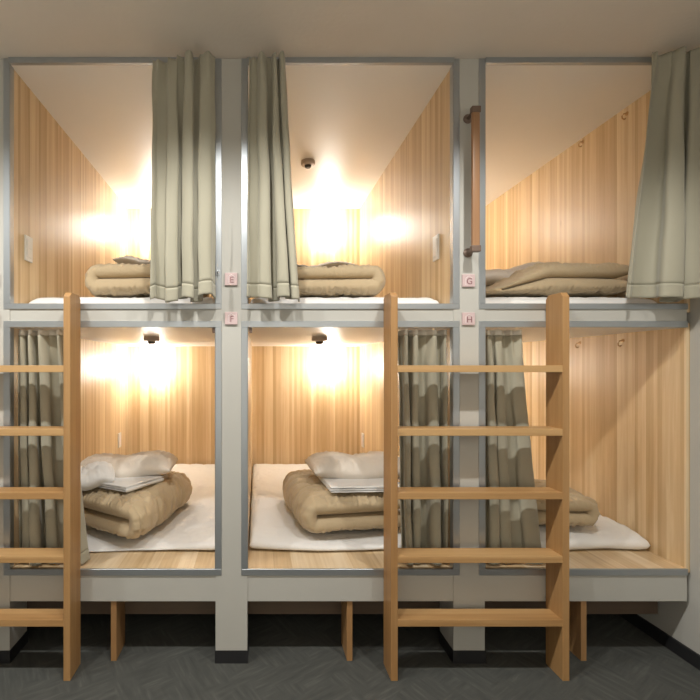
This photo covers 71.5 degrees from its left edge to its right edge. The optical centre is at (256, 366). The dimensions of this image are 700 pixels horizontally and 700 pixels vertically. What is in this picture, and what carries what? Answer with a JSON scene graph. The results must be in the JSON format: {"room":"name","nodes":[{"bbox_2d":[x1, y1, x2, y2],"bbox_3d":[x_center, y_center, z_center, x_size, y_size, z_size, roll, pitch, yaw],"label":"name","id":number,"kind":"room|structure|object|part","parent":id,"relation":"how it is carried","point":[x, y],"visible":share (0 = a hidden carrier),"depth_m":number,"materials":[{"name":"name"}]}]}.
{"room":"dormitory","nodes":[
{"label":"dormitory","id":0,"kind":"room"},
{"bbox_2d":[0,614,699,699],"bbox_3d":[-0.369,1.397,1.565,4.962,0.050,5.530,0,0,0],"label":"floor","id":1,"kind":"structure","parent":0,"point":[162,656],"depth_m":2.17,"materials":[{"name":"grey carpet"}]},
{"bbox_2d":[0,630,27,663],"bbox_3d":[-1.220,1.343,2.279,0.153,0.059,0.172,0,0,0],"label":"trim","id":2,"kind":"structure","parent":1,"relation":"on","point":[6,656],"depth_m":2.23,"materials":[{"name":"black plastic"}]},
{"bbox_2d":[0,59,26,649],"bbox_3d":[-1.220,-0.058,2.278,0.147,2.741,0.164,0,0,0],"label":"post","id":3,"kind":"object","parent":2,"relation":"on","point":[9,636],"depth_m":2.20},
{"bbox_2d":[0,293,80,680],"bbox_3d":[-1.206,0.522,2.131,0.780,1.700,0.122,0,0,0],"label":"ladder","id":4,"kind":"object","parent":1,"relation":"on","point":[69,617],"visible":1,"depth_m":2.08,"materials":[{"name":"orange wood"}]},
{"bbox_2d":[111,601,124,660],"bbox_3d":[-0.669,1.167,2.285,0.026,0.410,0.146,0,0,0],"label":"board","id":5,"kind":"object","parent":1,"relation":"on","point":[117,607],"visible":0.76,"depth_m":2.23,"materials":[{"name":"brown wood"}]},
{"bbox_2d":[215,630,248,663],"bbox_3d":[-0.118,1.343,2.279,0.153,0.059,0.172,0,0,0],"label":"trim","id":6,"kind":"structure","parent":1,"relation":"on","point":[221,656],"depth_m":2.19,"materials":[{"name":"black plastic"}]},
{"bbox_2d":[216,59,247,649],"bbox_3d":[-0.118,-0.058,2.278,0.147,2.741,0.164,0,0,0],"label":"post","id":7,"kind":"object","parent":6,"relation":"on","point":[231,586],"depth_m":2.20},
{"bbox_2d":[225,273,236,285],"bbox_3d":[-0.119,-0.406,2.190,0.058,0.058,0.012,0,0,0],"label":"plaque","id":8,"kind":"object","parent":7,"relation":"attached to","point":[230,278],"visible":1,"depth_m":2.19,"materials":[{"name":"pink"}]},
{"bbox_2d":[225,312,236,324],"bbox_3d":[-0.119,-0.225,2.190,0.058,0.058,0.012,0,0,0],"label":"plaque","id":9,"kind":"object","parent":7,"relation":"attached to","point":[230,317],"visible":1,"depth_m":2.19,"materials":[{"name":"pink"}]},
{"bbox_2d":[341,601,351,660],"bbox_3d":[0.432,1.167,2.285,0.026,0.410,0.146,0,0,0],"label":"board","id":10,"kind":"object","parent":1,"relation":"on","point":[346,606],"visible":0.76,"depth_m":2.22,"materials":[{"name":"brown wood"}]},
{"bbox_2d":[439,630,485,663],"bbox_3d":[0.983,1.343,2.279,0.151,0.059,0.172,0,0,0],"label":"trim","id":11,"kind":"structure","parent":1,"relation":"on","point":[456,656],"depth_m":2.19,"materials":[{"name":"black plastic"}]},
{"bbox_2d":[440,59,484,649],"bbox_3d":[0.983,-0.058,2.278,0.145,2.741,0.164,0,0,0],"label":"post","id":12,"kind":"object","parent":11,"relation":"on","point":[469,586],"depth_m":2.20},
{"bbox_2d":[462,274,474,286],"bbox_3d":[0.977,-0.399,2.190,0.058,0.058,0.012,0,0,0],"label":"plaque","id":13,"kind":"object","parent":12,"relation":"attached to","point":[468,280],"visible":1,"depth_m":2.19,"materials":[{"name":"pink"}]},
{"bbox_2d":[462,312,474,324],"bbox_3d":[0.977,-0.223,2.190,0.058,0.058,0.012,0,0,0],"label":"plaque","id":14,"kind":"object","parent":12,"relation":"attached to","point":[468,318],"visible":1,"depth_m":2.19,"materials":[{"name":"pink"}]},
{"bbox_2d":[463,106,480,257],"bbox_3d":[0.976,-0.838,2.151,0.042,0.662,0.091,0,0,0],"label":"handle","id":15,"kind":"object","parent":12,"relation":"attached to","point":[473,117],"visible":1,"depth_m":2.11,"materials":[{"name":"brown wood"}]},
{"bbox_2d":[470,245,480,252],"bbox_3d":[0.976,-0.528,2.118,0.040,0.028,0.026,0,0,0],"label":"bracket","id":16,"kind":"object","parent":15,"relation":"on","point":[473,248],"depth_m":2.11,"materials":[{"name":"brown metal"}]},
{"bbox_2d":[470,106,480,114],"bbox_3d":[0.976,-1.148,2.118,0.040,0.028,0.026,0,0,0],"label":"bracket","id":17,"kind":"object","parent":15,"relation":"on","point":[474,110],"depth_m":2.11,"materials":[{"name":"brown metal"}]},
{"bbox_2d":[384,293,568,680],"bbox_3d":[0.975,0.522,2.131,0.780,1.700,0.122,0,0,0],"label":"ladder","id":18,"kind":"object","parent":1,"relation":"on","point":[555,617],"visible":1,"depth_m":2.08,"materials":[{"name":"orange wood"}]},
{"bbox_2d":[569,601,585,660],"bbox_3d":[1.525,1.167,2.285,0.026,0.410,0.146,0,0,0],"label":"board","id":19,"kind":"object","parent":1,"relation":"on","point":[577,609],"visible":0.51,"depth_m":2.24,"materials":[{"name":"brown wood"}]},
{"bbox_2d":[0,0,699,58],"bbox_3d":[-0.369,-1.458,1.565,4.962,0.060,5.530,0,0,0],"label":"ceiling","id":20,"kind":"structure","parent":0,"point":[228,29],"depth_m":2.00,"materials":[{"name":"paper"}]},
{"bbox_2d":[638,298,699,654],"bbox_3d":[2.062,-0.028,1.565,0.100,2.800,5.530,0,0,0],"label":"wall","id":21,"kind":"structure","parent":0,"point":[680,620],"depth_m":2.19,"materials":[{"name":"white paint"}]},
{"bbox_2d":[618,614,699,669],"bbox_3d":[2.006,1.339,1.565,0.012,0.065,5.330,0,0,0],"label":"baseboard","id":22,"kind":"structure","parent":21,"relation":"attached to","point":[693,658],"depth_m":2.32,"materials":[{"name":"black plastic"}]},
{"bbox_3d":[-0.369,-0.028,4.280,4.762,2.800,0.100,0,0,0],"label":"wall","id":23,"kind":"structure","parent":0,"visible":0},
{"bbox_2d":[3,321,221,574],"bbox_3d":[-0.669,0.376,3.207,1.010,1.178,2.027,0,0,0],"label":"sleeping cubicle","id":24,"kind":"object","parent":23,"relation":"attached to","point":[178,411],"visible":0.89,"depth_m":3.38,"materials":[{"name":"brown wood"}]},
{"bbox_2d":[18,330,89,565],"bbox_3d":[-0.972,0.375,2.261,0.339,1.102,0.102,0,0,-2],"label":"curtain","id":25,"kind":"object","parent":24,"relation":"hanging from","point":[40,394],"visible":0.54,"depth_m":2.24,"materials":[{"name":"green fabric"}]},
{"bbox_3d":[-1.156,0.376,3.201,0.020,1.160,1.998,0,0,0],"label":"panel","id":26,"kind":"part","parent":24,"relation":"part of","materials":[{"name":"brown wood"}]},
{"bbox_2d":[3,57,221,308],"bbox_3d":[-0.669,-0.841,3.202,1.010,1.175,2.036,0,0,0],"label":"sleeping cubicle","id":27,"kind":"object","parent":24,"relation":"on","point":[77,131],"visible":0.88,"depth_m":2.54,"materials":[{"name":"brown wood"}]},
{"bbox_2d":[24,235,32,262],"bbox_3d":[-1.141,-0.590,2.370,0.011,0.125,0.072,0,0,0],"label":"light switch","id":28,"kind":"object","parent":27,"relation":"attached to","point":[28,241],"visible":1,"depth_m":2.35,"materials":[{"name":"white plastic"}]},
{"bbox_3d":[-1.156,-0.838,3.201,0.020,1.170,1.998,0,0,0],"label":"panel","id":29,"kind":"part","parent":27,"relation":"part of","materials":[{"name":"brown wood"}]},
{"bbox_3d":[-0.669,-1.412,3.202,0.954,0.018,1.996,0,0,0],"label":"ceiling panel","id":30,"kind":"part","parent":27,"relation":"part of","materials":[{"name":"white laminate"}]},
{"bbox_3d":[-0.669,-1.415,2.194,0.954,0.026,0.020,0,0,0],"label":"frame rail","id":31,"kind":"part","parent":27,"relation":"part of","materials":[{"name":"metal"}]},
{"bbox_3d":[-0.669,-0.281,2.199,1.010,0.026,0.011,0,0,0],"label":"frame rail","id":32,"kind":"part","parent":27,"relation":"part of","materials":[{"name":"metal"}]},
{"bbox_2d":[29,297,214,302],"bbox_3d":[-0.669,-0.323,3.257,0.942,0.096,1.857,0,0,0],"label":"mattress","id":33,"kind":"object","parent":27,"relation":"on","point":[53,299],"visible":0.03,"depth_m":2.35,"materials":[{"name":"white fabric"}]},
{"bbox_2d":[85,263,208,297],"bbox_3d":[-0.604,-0.470,2.677,0.648,0.217,0.500,0,0,-4],"label":"duvet","id":34,"kind":"object","parent":33,"relation":"on","point":[122,280],"visible":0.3,"depth_m":2.43,"materials":[{"name":"beige fabric"}]},
{"bbox_2d":[113,255,149,264],"bbox_3d":[-0.600,-0.596,2.760,0.402,0.079,0.280,0,0,0],"label":"pillow","id":35,"kind":"object","parent":34,"relation":"on","point":[126,259],"visible":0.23,"depth_m":2.63,"materials":[{"name":"beige fabric"}]},
{"bbox_2d":[144,217,149,239],"bbox_3d":[-0.895,-1.183,4.101,0.146,0.176,0.198,0,0,0],"label":"wall lamp","id":36,"kind":"object","parent":27,"relation":"attached to","point":[147,219],"visible":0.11,"depth_m":4.01,"materials":[{"name":"white plastic"}]},
{"bbox_3d":[-0.669,-0.838,4.210,0.994,1.170,0.020,0,0,0],"label":"panel","id":37,"kind":"part","parent":27,"relation":"part of","materials":[{"name":"brown wood"}]},
{"bbox_2d":[150,50,215,302],"bbox_3d":[-0.331,-0.846,2.138,0.286,1.116,0.097,0,0,8],"label":"curtain","id":38,"kind":"object","parent":27,"relation":"hanging from","point":[183,209],"visible":1,"depth_m":2.12,"materials":[{"name":"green fabric"}]},
{"bbox_3d":[-0.669,-0.199,2.199,1.010,0.029,0.011,0,0,0],"label":"frame rail","id":39,"kind":"part","parent":24,"relation":"part of","materials":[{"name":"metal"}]},
{"bbox_3d":[-0.669,0.950,2.198,1.010,0.030,0.010,0,0,0],"label":"frame rail","id":40,"kind":"part","parent":24,"relation":"part of","materials":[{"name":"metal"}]},
{"bbox_3d":[-0.669,-0.193,3.202,0.954,0.018,1.996,0,0,0],"label":"ceiling panel","id":41,"kind":"part","parent":24,"relation":"part of","materials":[{"name":"beige paint"}]},
{"bbox_2d":[118,432,120,447],"bbox_3d":[-1.141,0.607,3.940,0.011,0.120,0.075,0,0,0],"label":"wall socket","id":42,"kind":"object","parent":24,"relation":"attached to","point":[119,434],"visible":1,"depth_m":3.92,"materials":[{"name":"white plastic"}]},
{"bbox_2d":[86,464,214,551],"bbox_3d":[-0.669,0.887,3.282,0.942,0.093,1.807,0,0,0],"label":"mattress","id":43,"kind":"object","parent":24,"relation":"on","point":[191,526],"visible":0.34,"depth_m":2.60,"materials":[{"name":"white fabric"}]},
{"bbox_2d":[82,471,192,538],"bbox_3d":[-0.699,0.774,2.841,0.518,0.238,0.994,0,0,12],"label":"duvet","id":44,"kind":"object","parent":43,"relation":"on","point":[130,515],"visible":0.66,"depth_m":2.50,"materials":[{"name":"beige fabric"}]},
{"bbox_2d":[81,461,114,490],"bbox_3d":[-0.955,0.609,2.640,0.306,0.149,0.260,0,0,-20],"label":"cloth bundle","id":45,"kind":"object","parent":44,"relation":"on","point":[93,475],"visible":0.48,"depth_m":2.56,"materials":[{"name":"white fabric"}]},
{"bbox_2d":[99,475,163,491],"bbox_3d":[-0.760,0.645,2.700,0.349,0.035,0.300,0,0,30],"label":"sheet","id":46,"kind":"object","parent":44,"relation":"on","point":[128,484],"visible":0.59,"depth_m":2.59,"materials":[{"name":"white fabric"}]},
{"bbox_2d":[81,450,177,477],"bbox_3d":[-0.780,0.595,2.860,0.573,0.160,0.359,0,0,0],"label":"pillow","id":47,"kind":"object","parent":46,"relation":"on","point":[156,462],"visible":0.73,"depth_m":2.74,"materials":[{"name":"beige fabric"}]},
{"bbox_2d":[144,336,159,343],"bbox_3d":[-0.635,-0.161,2.860,0.096,0.046,0.096,0,0,0],"label":"detector","id":48,"kind":"object","parent":24,"relation":"attached to","point":[150,339],"visible":1,"depth_m":2.82,"materials":[{"name":"beige plastic"}]},
{"bbox_3d":[-0.669,0.376,4.210,0.994,1.160,0.020,0,0,0],"label":"panel","id":49,"kind":"part","parent":24,"relation":"part of","materials":[{"name":"brown wood"}]},
{"bbox_2d":[10,575,215,600],"bbox_3d":[-0.669,1.026,2.215,0.954,0.122,0.030,0,0,0],"label":"trim","id":50,"kind":"structure","parent":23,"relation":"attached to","point":[22,587],"depth_m":2.20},
{"bbox_2d":[10,309,215,320],"bbox_3d":[-0.669,-0.240,2.215,0.954,0.055,0.030,0,0,0],"label":"trim","id":51,"kind":"structure","parent":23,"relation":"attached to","point":[15,314],"depth_m":2.20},
{"bbox_2d":[27,601,215,613],"bbox_3d":[-0.669,1.093,2.370,0.954,0.273,0.020,0,0,0],"label":"trim","id":52,"kind":"structure","parent":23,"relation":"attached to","point":[87,607],"depth_m":2.36,"materials":[{"name":"brown wood"}]},
{"bbox_2d":[248,601,439,613],"bbox_3d":[0.432,1.093,2.370,0.955,0.273,0.020,0,0,0],"label":"trim","id":53,"kind":"structure","parent":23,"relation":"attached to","point":[254,607],"depth_m":2.36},
{"bbox_2d":[247,575,452,600],"bbox_3d":[0.432,1.026,2.215,0.955,0.122,0.030,0,0,0],"label":"trim","id":54,"kind":"structure","parent":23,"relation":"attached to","point":[259,587],"depth_m":2.20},
{"bbox_2d":[247,309,452,320],"bbox_3d":[0.432,-0.240,2.215,0.955,0.055,0.030,0,0,0],"label":"trim","id":55,"kind":"structure","parent":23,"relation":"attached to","point":[252,314],"depth_m":2.20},
{"bbox_2d":[241,321,459,574],"bbox_3d":[0.432,0.376,3.207,1.011,1.178,2.027,0,0,0],"label":"sleeping cubicle","id":56,"kind":"object","parent":23,"relation":"attached to","point":[291,412],"visible":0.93,"depth_m":3.61,"materials":[{"name":"brown wood"}]},
{"bbox_3d":[-0.055,0.376,3.201,0.020,1.160,1.998,0,0,0],"label":"panel","id":57,"kind":"part","parent":56,"relation":"part of","materials":[{"name":"brown wood"}]},
{"bbox_3d":[0.432,0.376,4.210,0.995,1.160,0.020,0,0,0],"label":"panel","id":58,"kind":"part","parent":56,"relation":"part of","materials":[{"name":"brown wood"}]},
{"bbox_2d":[312,336,327,343],"bbox_3d":[0.377,-0.161,2.860,0.096,0.046,0.096,0,0,0],"label":"detector","id":59,"kind":"object","parent":56,"relation":"attached to","point":[318,339],"visible":1,"depth_m":2.82,"materials":[{"name":"brown plastic"}]},
{"bbox_2d":[249,464,400,550],"bbox_3d":[0.432,0.886,3.281,0.943,0.094,1.808,0,0,0],"label":"mattress","id":60,"kind":"object","parent":56,"relation":"on","point":[273,525],"visible":0.41,"depth_m":2.55,"materials":[{"name":"white fabric"}]},
{"bbox_2d":[283,469,400,532],"bbox_3d":[0.474,0.768,2.823,0.613,0.231,0.821,0,0,-6],"label":"duvet","id":61,"kind":"object","parent":60,"relation":"on","point":[316,509],"visible":0.59,"depth_m":2.46,"materials":[{"name":"beige fabric"}]},
{"bbox_2d":[318,477,399,492],"bbox_3d":[0.570,0.643,2.650,0.407,0.036,0.340,0,0,-4],"label":"sheet","id":62,"kind":"object","parent":61,"relation":"on","point":[334,485],"visible":0.58,"depth_m":2.52,"materials":[{"name":"white fabric"}]},
{"bbox_2d":[305,451,399,478],"bbox_3d":[0.600,0.591,2.820,0.582,0.170,0.360,0,0,-3],"label":"pillow","id":63,"kind":"object","parent":62,"relation":"on","point":[339,465],"visible":0.66,"depth_m":2.67,"materials":[{"name":"beige fabric"}]},
{"bbox_3d":[0.432,-0.193,3.202,0.955,0.018,1.996,0,0,0],"label":"ceiling panel","id":64,"kind":"part","parent":56,"relation":"part of","materials":[{"name":"beige paint"}]},
{"bbox_2d":[241,57,459,308],"bbox_3d":[0.432,-0.841,3.202,1.011,1.175,2.036,0,0,0],"label":"sleeping cubicle","id":65,"kind":"object","parent":56,"relation":"on","point":[381,134],"visible":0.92,"depth_m":2.62,"materials":[{"name":"brown wood"}]},
{"bbox_2d":[246,51,299,301],"bbox_3d":[0.074,-0.851,2.147,0.247,1.106,0.115,0,0,0],"label":"curtain","id":66,"kind":"object","parent":65,"relation":"hanging from","point":[272,273],"visible":1,"depth_m":2.12,"materials":[{"name":"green fabric"}]},
{"bbox_3d":[0.432,-0.838,4.210,0.995,1.170,0.020,0,0,0],"label":"panel","id":67,"kind":"part","parent":65,"relation":"part of","materials":[{"name":"brown wood"}]},
{"bbox_2d":[301,158,314,168],"bbox_3d":[0.347,-1.380,3.230,0.096,0.046,0.096,0,0,0],"label":"detector","id":68,"kind":"object","parent":65,"relation":"attached to","point":[307,163],"visible":1,"depth_m":3.20,"materials":[{"name":"beige plastic"}]},
{"bbox_2d":[250,297,438,302],"bbox_3d":[0.432,-0.323,3.256,0.943,0.096,1.858,0,0,0],"label":"mattress","id":69,"kind":"object","parent":65,"relation":"on","point":[282,299],"visible":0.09,"depth_m":2.36,"materials":[{"name":"white fabric"}]},
{"bbox_2d":[297,264,385,297],"bbox_3d":[0.345,-0.455,2.678,0.688,0.179,0.529,0,0,0],"label":"duvet","id":70,"kind":"object","parent":69,"relation":"on","point":[351,281],"visible":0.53,"depth_m":2.44,"materials":[{"name":"beige fabric"}]},
{"bbox_2d":[297,261,356,267],"bbox_3d":[0.310,-0.558,2.740,0.483,0.062,0.320,0,0,3],"label":"pillow","id":71,"kind":"object","parent":70,"relation":"on","point":[335,263],"visible":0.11,"depth_m":2.58,"materials":[{"name":"beige fabric"}]},
{"bbox_3d":[0.432,-1.412,3.202,0.955,0.018,1.996,0,0,0],"label":"ceiling panel","id":72,"kind":"part","parent":65,"relation":"part of","materials":[{"name":"white laminate"}]},
{"bbox_3d":[0.432,-1.415,2.194,0.955,0.026,0.020,0,0,0],"label":"frame rail","id":73,"kind":"part","parent":65,"relation":"part of","materials":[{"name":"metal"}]},
{"bbox_3d":[0.432,-0.281,2.199,1.011,0.026,0.011,0,0,0],"label":"frame rail","id":74,"kind":"part","parent":65,"relation":"part of","materials":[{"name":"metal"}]},
{"bbox_3d":[0.920,-0.838,3.201,0.020,1.170,1.998,0,0,0],"label":"panel","id":75,"kind":"part","parent":65,"relation":"part of","materials":[{"name":"brown wood"}]},
{"bbox_2d":[433,234,438,261],"bbox_3d":[0.904,-0.603,2.400,0.011,0.125,0.072,0,0,0],"label":"light switch","id":76,"kind":"object","parent":65,"relation":"attached to","point":[436,237],"visible":1,"depth_m":2.39,"materials":[{"name":"white plastic"}]},
{"bbox_3d":[0.432,-0.199,2.199,1.011,0.029,0.011,0,0,0],"label":"frame rail","id":77,"kind":"part","parent":56,"relation":"part of","materials":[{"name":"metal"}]},
{"bbox_3d":[0.432,0.950,2.198,1.011,0.030,0.010,0,0,0],"label":"frame rail","id":78,"kind":"part","parent":56,"relation":"part of","materials":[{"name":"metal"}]},
{"bbox_2d":[361,433,363,447],"bbox_3d":[0.904,0.627,4.060,0.011,0.120,0.075,0,0,0],"label":"wall socket","id":79,"kind":"object","parent":56,"relation":"attached to","point":[362,434],"visible":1,"depth_m":4.04,"materials":[{"name":"white plastic"}]},
{"bbox_3d":[0.920,0.376,3.201,0.020,1.160,1.998,0,0,0],"label":"panel","id":80,"kind":"part","parent":56,"relation":"part of","materials":[{"name":"brown wood"}]},
{"bbox_2d":[398,330,448,565],"bbox_3d":[0.789,0.375,2.258,0.236,1.102,0.097,0,0,0],"label":"curtain","id":81,"kind":"object","parent":56,"relation":"hanging from","point":[423,396],"visible":0.75,"depth_m":2.24,"materials":[{"name":"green fabric"}]},
{"bbox_2d":[485,601,657,613],"bbox_3d":[1.525,1.093,2.370,0.940,0.273,0.020,0,0,0],"label":"trim","id":82,"kind":"structure","parent":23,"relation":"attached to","point":[592,607],"depth_m":2.36,"materials":[{"name":"brown wood"}]},
{"bbox_2d":[479,321,689,574],"bbox_3d":[1.519,0.376,3.207,0.984,1.178,2.027,0,0,0],"label":"sleeping cubicle","id":83,"kind":"object","parent":23,"relation":"attached to","point":[629,404],"visible":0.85,"depth_m":2.42,"materials":[{"name":"brown wood"}]},
{"bbox_2d":[486,330,543,564],"bbox_3d":[1.207,0.375,2.260,0.294,1.102,0.087,0,0,0],"label":"curtain","id":84,"kind":"object","parent":83,"relation":"hanging from","point":[510,523],"visible":0.66,"depth_m":2.24,"materials":[{"name":"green fabric"}]},
{"bbox_3d":[1.511,-0.199,2.199,0.968,0.029,0.011,0,0,0],"label":"frame rail","id":85,"kind":"part","parent":83,"relation":"part of","materials":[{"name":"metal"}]},
{"bbox_3d":[1.511,0.950,2.198,0.968,0.030,0.010,0,0,0],"label":"frame rail","id":86,"kind":"part","parent":83,"relation":"part of","materials":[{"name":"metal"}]},
{"bbox_2d":[479,57,689,312],"bbox_3d":[1.519,-0.841,3.202,0.984,1.175,2.036,0,0,0],"label":"sleeping cubicle","id":87,"kind":"object","parent":83,"relation":"on","point":[545,197],"visible":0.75,"depth_m":2.69,"materials":[{"name":"brown wood"}]},
{"bbox_3d":[1.525,-1.415,2.194,0.940,0.026,0.020,0,0,0],"label":"frame rail","id":88,"kind":"part","parent":87,"relation":"part of","materials":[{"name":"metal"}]},
{"bbox_3d":[1.525,-1.412,3.202,0.940,0.018,1.996,0,0,0],"label":"ceiling panel","id":89,"kind":"part","parent":87,"relation":"part of","materials":[{"name":"white laminate"}]},
{"bbox_2d":[486,297,656,302],"bbox_3d":[1.525,-0.323,3.256,0.928,0.095,1.857,0,0,0],"label":"mattress","id":90,"kind":"object","parent":87,"relation":"on","point":[489,299],"visible":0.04,"depth_m":2.36,"materials":[{"name":"white fabric"}]},
{"bbox_2d":[486,262,628,297],"bbox_3d":[1.561,-0.466,2.679,0.796,0.190,0.527,0,0,0],"label":"duvet","id":91,"kind":"object","parent":90,"relation":"on","point":[584,280],"visible":0.68,"depth_m":2.44,"materials":[{"name":"beige fabric"}]},
{"bbox_2d":[486,261,543,285],"bbox_3d":[1.500,-0.549,2.880,0.458,0.152,0.320,0,0,0],"label":"pillow","id":92,"kind":"object","parent":91,"relation":"on","point":[492,275],"visible":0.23,"depth_m":2.74,"materials":[{"name":"beige fabric"}]},
{"bbox_3d":[1.511,-0.281,2.199,0.968,0.026,0.011,0,0,0],"label":"frame rail","id":93,"kind":"part","parent":87,"relation":"part of","materials":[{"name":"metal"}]},
{"bbox_2d":[626,46,699,301],"bbox_3d":[1.821,-0.855,2.114,0.332,1.117,0.121,0,0,0],"label":"curtain","id":94,"kind":"object","parent":87,"relation":"hanging from","point":[664,264],"visible":1,"depth_m":2.10,"materials":[{"name":"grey fabric"}]},
{"bbox_3d":[1.525,-0.193,3.202,0.940,0.018,1.996,0,0,0],"label":"ceiling panel","id":95,"kind":"part","parent":83,"relation":"part of","materials":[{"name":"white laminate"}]},
{"bbox_2d":[539,515,650,549],"bbox_3d":[1.525,0.886,3.281,0.928,0.094,1.807,0,0,0],"label":"mattress","id":96,"kind":"object","parent":83,"relation":"on","point":[606,532],"visible":0.05,"depth_m":2.42,"materials":[{"name":"white fabric"}]},
{"bbox_2d":[534,479,599,525],"bbox_3d":[1.477,0.748,2.677,0.635,0.188,0.500,0,0,4],"label":"duvet","id":97,"kind":"object","parent":96,"relation":"on","point":[583,511],"visible":0.11,"depth_m":2.43,"materials":[{"name":"beige fabric"}]},
{"bbox_2d":[485,575,686,600],"bbox_3d":[1.525,1.026,2.215,0.940,0.122,0.030,0,0,0],"label":"trim","id":98,"kind":"structure","parent":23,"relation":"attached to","point":[497,587],"depth_m":2.20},
{"bbox_2d":[485,309,686,320],"bbox_3d":[1.525,-0.240,2.215,0.940,0.055,0.030,0,0,0],"label":"trim","id":99,"kind":"structure","parent":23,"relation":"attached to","point":[490,314],"depth_m":2.20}
]}

